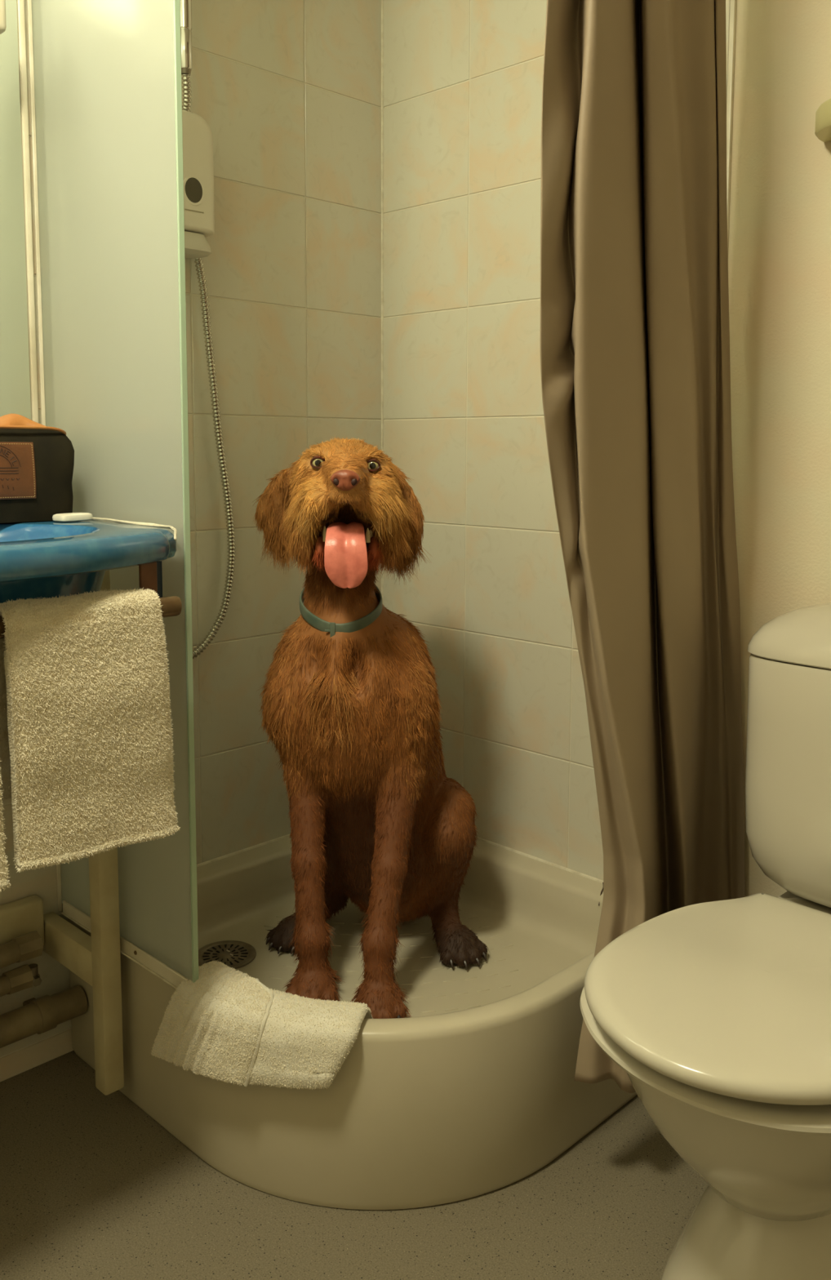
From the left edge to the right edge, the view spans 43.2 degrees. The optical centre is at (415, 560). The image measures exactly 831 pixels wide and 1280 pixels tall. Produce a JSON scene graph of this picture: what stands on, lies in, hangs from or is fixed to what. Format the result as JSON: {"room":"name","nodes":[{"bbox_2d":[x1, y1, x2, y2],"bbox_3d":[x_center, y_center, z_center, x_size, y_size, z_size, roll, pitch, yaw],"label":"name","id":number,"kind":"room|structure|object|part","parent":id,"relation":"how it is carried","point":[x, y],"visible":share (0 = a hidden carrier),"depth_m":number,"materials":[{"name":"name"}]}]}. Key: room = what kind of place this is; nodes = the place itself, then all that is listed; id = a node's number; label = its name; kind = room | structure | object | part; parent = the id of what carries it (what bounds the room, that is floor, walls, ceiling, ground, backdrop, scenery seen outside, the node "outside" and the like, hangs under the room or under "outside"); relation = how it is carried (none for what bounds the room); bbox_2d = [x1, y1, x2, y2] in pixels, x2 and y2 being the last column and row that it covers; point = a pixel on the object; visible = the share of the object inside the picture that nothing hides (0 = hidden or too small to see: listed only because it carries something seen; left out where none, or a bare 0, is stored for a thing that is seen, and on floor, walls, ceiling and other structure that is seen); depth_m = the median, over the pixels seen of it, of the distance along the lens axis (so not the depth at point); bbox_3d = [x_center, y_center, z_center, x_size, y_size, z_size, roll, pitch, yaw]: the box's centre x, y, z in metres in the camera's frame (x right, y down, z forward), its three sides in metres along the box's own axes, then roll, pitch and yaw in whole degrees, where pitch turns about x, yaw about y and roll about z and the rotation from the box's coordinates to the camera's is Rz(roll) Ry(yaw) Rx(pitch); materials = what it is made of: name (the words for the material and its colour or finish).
{"room":"bathroom","nodes":[
{"label":"bathroom","id":0,"kind":"room"},
{"bbox_2d":[0,0,381,1081],"bbox_3d":[-0.780,-0.204,1.442,0.080,2.060,1.950,6,9,44],"label":"wall","id":1,"kind":"structure","parent":0,"point":[288,92],"depth_m":1.89,"materials":[{"name":"beige tile"}]},
{"bbox_2d":[0,0,6,34],"bbox_3d":[-0.763,-0.847,1.255,0.094,0.300,0.513,6,9,44],"label":"wall lamp","id":2,"kind":"object","parent":1,"relation":"attached to","point":[2,2],"visible":1,"depth_m":1.41,"materials":[{"name":"white"}]},
{"bbox_2d":[0,964,33,996],"bbox_3d":[-0.781,0.648,1.426,0.074,0.038,0.512,6,9,44],"label":"supply pipe","id":3,"kind":"object","parent":1,"relation":"attached to","point":[20,978],"visible":1,"depth_m":1.57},
{"bbox_2d":[0,0,38,422],"bbox_3d":[-0.863,-0.635,1.244,0.011,1.100,0.834,6,9,44],"label":"wall mirror","id":4,"kind":"object","parent":1,"relation":"attached to","point":[18,357],"visible":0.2,"depth_m":1.54,"materials":[{"name":"mirror"}]},
{"bbox_2d":[0,930,43,968],"bbox_3d":[-0.758,0.602,1.422,0.047,0.042,0.512,6,9,44],"label":"supply pipe","id":5,"kind":"object","parent":1,"relation":"attached to","point":[29,945],"visible":1,"depth_m":1.57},
{"bbox_2d":[28,963,41,986],"bbox_3d":[-0.597,0.642,1.632,0.045,0.030,0.020,6,9,44],"label":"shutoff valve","id":6,"kind":"object","parent":1,"relation":"attached to","point":[34,967],"visible":0.48,"depth_m":1.62,"materials":[{"name":"metal"}]},
{"bbox_2d":[0,985,87,1048],"bbox_3d":[-0.818,0.725,1.395,0.075,0.051,0.792,6,9,44],"label":"pipe","id":7,"kind":"object","parent":1,"relation":"attached to","point":[39,1015],"visible":1,"depth_m":1.60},
{"bbox_2d":[179,0,192,75],"bbox_3d":[-0.379,-0.927,1.667,0.063,0.307,0.024,6,9,44],"label":"handset","id":8,"kind":"object","parent":1,"relation":"attached to","point":[185,5],"visible":0.72,"depth_m":1.66,"materials":[{"name":"silver metal"}]},
{"bbox_2d":[182,110,214,258],"bbox_3d":[-0.382,-0.600,1.680,0.092,0.220,0.102,6,9,44],"label":"soap dispenser","id":9,"kind":"object","parent":1,"relation":"attached to","point":[197,137],"visible":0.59,"depth_m":1.66,"materials":[{"name":"white plastic"}]},
{"bbox_3d":[-0.371,-0.506,1.681,0.063,0.034,0.082,6,9,44],"label":"push lever","id":10,"kind":"part","parent":9,"relation":"part of","materials":[{"name":"plastic"}]},
{"bbox_2d":[181,74,235,659],"bbox_3d":[-0.380,-0.300,1.740,0.059,0.962,0.201,6,9,44],"label":"shower hose","id":11,"kind":"object","parent":1,"relation":"attached to","point":[186,106],"visible":0.7,"depth_m":1.80,"materials":[{"name":"silver metal"}]},
{"bbox_2d":[381,0,383,604],"bbox_3d":[-0.066,-0.394,2.091,0.006,1.813,0.006,6,9,44],"label":"trim","id":12,"kind":"structure","parent":1,"relation":"attached to","point":[382,1],"depth_m":2.06,"materials":[{"name":"white plastic"}]},
{"bbox_2d":[0,1050,707,1279],"bbox_3d":[-0.062,0.929,0.847,2.110,0.060,2.110,6,9,44],"label":"floor","id":13,"kind":"structure","parent":0,"point":[93,1187],"depth_m":1.36,"materials":[{"name":"plastic"}]},
{"bbox_2d":[0,569,124,1095],"bbox_3d":[-0.704,0.395,1.381,0.206,0.802,0.576,6,9,44],"label":"stand","id":14,"kind":"object","parent":13,"relation":"on","point":[95,959],"visible":0.65,"depth_m":1.53,"materials":[{"name":"beige paint"}]},
{"bbox_3d":[-0.778,0.584,1.454,0.028,0.082,0.547,6,9,44],"label":"rail","id":15,"kind":"part","parent":14,"relation":"part of","materials":[{"name":"beige paint"}]},
{"bbox_3d":[-0.525,0.593,1.609,0.173,0.054,0.026,6,9,44],"label":"rail","id":16,"kind":"part","parent":14,"relation":"part of","materials":[{"name":"beige paint"}]},
{"bbox_2d":[0,516,177,603],"bbox_3d":[-0.606,0.117,1.253,0.479,0.305,0.579,6,9,44],"label":"basin","id":17,"kind":"object","parent":14,"relation":"on","point":[41,559],"visible":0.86,"depth_m":1.21,"materials":[{"name":"blue glass"}]},
{"bbox_2d":[0,413,74,523],"bbox_3d":[-0.600,-0.128,1.431,0.135,0.147,0.248,6,9,44],"label":"bag","id":18,"kind":"object","parent":17,"relation":"on","point":[37,460],"visible":0.98,"depth_m":1.43,"materials":[{"name":"black fabric"}]},
{"bbox_3d":[-0.576,0.025,1.243,0.309,0.110,0.413,6,9,44],"label":"bowl","id":19,"kind":"part","parent":17,"relation":"part of","materials":[{"name":"blue ceramic"}]},
{"bbox_2d":[52,512,93,521],"bbox_3d":[-0.473,-0.060,1.451,0.032,0.011,0.054,4,7,33],"label":"soap bar","id":20,"kind":"object","parent":17,"relation":"on","point":[69,517],"visible":1,"depth_m":1.44,"materials":[{"name":"white"}]},
{"bbox_2d":[0,562,182,638],"bbox_3d":[-0.478,0.052,1.124,0.042,0.066,0.506,6,9,44],"label":"towel rail","id":21,"kind":"object","parent":17,"relation":"attached to","point":[148,578],"visible":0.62,"depth_m":1.29,"materials":[{"name":"brown wood"}]},
{"bbox_2d":[0,760,11,892],"bbox_3d":[-0.516,0.206,1.072,0.057,0.306,0.180,6,9,44],"label":"towel","id":22,"kind":"object","parent":21,"relation":"hanging from","point":[4,882],"visible":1,"depth_m":1.13,"materials":[{"name":"white fabric"}]},
{"bbox_2d":[0,586,180,872],"bbox_3d":[-0.375,0.188,1.212,0.057,0.299,0.201,6,9,44],"label":"towel","id":23,"kind":"object","parent":21,"relation":"hanging from","point":[86,765],"visible":1,"depth_m":1.19,"materials":[{"name":"white fabric"}]},
{"bbox_3d":[-0.344,0.032,1.376,0.034,0.078,0.010,6,9,44],"label":"panel","id":24,"kind":"part","parent":17,"relation":"part of","materials":[{"name":"brown"}]},
{"bbox_3d":[-0.451,0.382,1.513,0.032,0.802,0.032,6,9,44],"label":"leg","id":25,"kind":"part","parent":14,"relation":"part of","materials":[{"name":"beige paint"}]},
{"bbox_2d":[67,833,636,1209],"bbox_3d":[-0.059,0.682,1.700,0.724,0.248,0.704,6,9,44],"label":"shower tray","id":26,"kind":"object","parent":13,"relation":"on","point":[474,1092],"visible":0.54,"depth_m":1.43,"materials":[{"name":"white ceramic"}]},
{"bbox_2d":[26,0,199,988],"bbox_3d":[-0.429,-0.320,1.460,0.378,1.800,0.020,6,9,44],"label":"glass screen","id":27,"kind":"object","parent":26,"relation":"on","point":[105,75],"visible":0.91,"depth_m":1.43,"materials":[{"name":"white glass"}]},
{"bbox_2d":[198,940,256,968],"bbox_3d":[-0.311,0.645,1.720,0.100,0.004,0.100,6,9,44],"label":"shower drain","id":28,"kind":"object","parent":26,"relation":"in","point":[236,954],"visible":0.85,"depth_m":1.72,"materials":[{"name":"metal"}]},
{"bbox_2d":[151,960,373,1089],"bbox_3d":[-0.213,0.634,1.413,0.327,0.136,0.135,3,7,26],"label":"hand towel","id":29,"kind":"object","parent":26,"relation":"on","point":[226,1025],"visible":1,"depth_m":1.36,"materials":[{"name":"white fabric"}]},
{"bbox_2d":[252,435,488,1018],"bbox_3d":[-0.061,0.229,1.688,0.337,0.838,0.450,5,8,36],"label":"dog","id":30,"kind":"object","parent":26,"relation":"in","point":[351,704],"visible":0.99,"depth_m":1.59},
{"bbox_2d":[579,602,830,1279],"bbox_3d":[0.454,0.468,1.194,0.373,0.787,0.658,6,9,44],"label":"toilet","id":31,"kind":"object","parent":13,"relation":"on","point":[717,1015],"visible":1,"depth_m":1.10,"materials":[{"name":"ceramic"}]},
{"bbox_3d":[0.368,0.477,1.107,0.356,0.015,0.387,6,9,44],"label":"seat","id":32,"kind":"part","parent":31,"relation":"part of","materials":[{"name":"plastic"}]},
{"bbox_3d":[0.367,0.443,1.103,0.336,0.025,0.410,6,9,44],"label":"lid","id":33,"kind":"part","parent":31,"relation":"part of","materials":[{"name":"plastic"}]},
{"bbox_3d":[0.433,0.669,1.195,0.336,0.386,0.524,6,9,44],"label":"bowl","id":34,"kind":"part","parent":31,"relation":"part of","materials":[{"name":"white ceramic"}]},
{"bbox_3d":[0.616,0.097,1.318,0.372,0.067,0.199,6,9,44],"label":"cistern lid","id":35,"kind":"part","parent":31,"relation":"part of","materials":[{"name":"white ceramic"}]},
{"bbox_2d":[778,891,801,898],"bbox_3d":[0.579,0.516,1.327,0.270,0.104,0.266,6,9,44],"label":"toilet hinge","id":36,"kind":"object","parent":31,"relation":"attached to","point":[787,895],"depth_m":1.42,"materials":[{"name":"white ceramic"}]},
{"bbox_2d":[383,0,830,897],"bbox_3d":[0.655,-0.199,1.452,1.950,2.060,0.080,6,9,44],"label":"wall","id":37,"kind":"structure","parent":0,"point":[464,419],"depth_m":1.86,"materials":[{"name":"beige tile"}]},
{"bbox_2d":[726,0,737,255],"bbox_3d":[0.460,-0.214,1.590,0.008,2.059,0.007,6,9,44],"label":"trim","id":38,"kind":"structure","parent":37,"relation":"attached to","point":[733,2],"depth_m":1.54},
{"bbox_2d":[814,98,830,142],"bbox_3d":[0.605,-0.582,1.343,0.210,0.034,0.088,6,9,44],"label":"wall holder","id":39,"kind":"object","parent":37,"relation":"attached to","point":[823,114],"visible":1,"depth_m":1.39,"materials":[{"name":"plastic"}]},
{"bbox_3d":[-0.054,-1.178,0.620,2.110,0.060,2.110,6,9,44],"label":"ceiling","id":40,"kind":"structure","parent":0,"visible":0},
{"bbox_2d":[539,0,745,1093],"bbox_3d":[0.318,-0.265,1.370,0.101,1.910,0.481,6,9,44],"label":"shower curtain","id":41,"kind":"object","parent":40,"relation":"hanging from","point":[634,337],"visible":0.88,"depth_m":1.36,"materials":[{"name":"beige fabric"}]}
]}

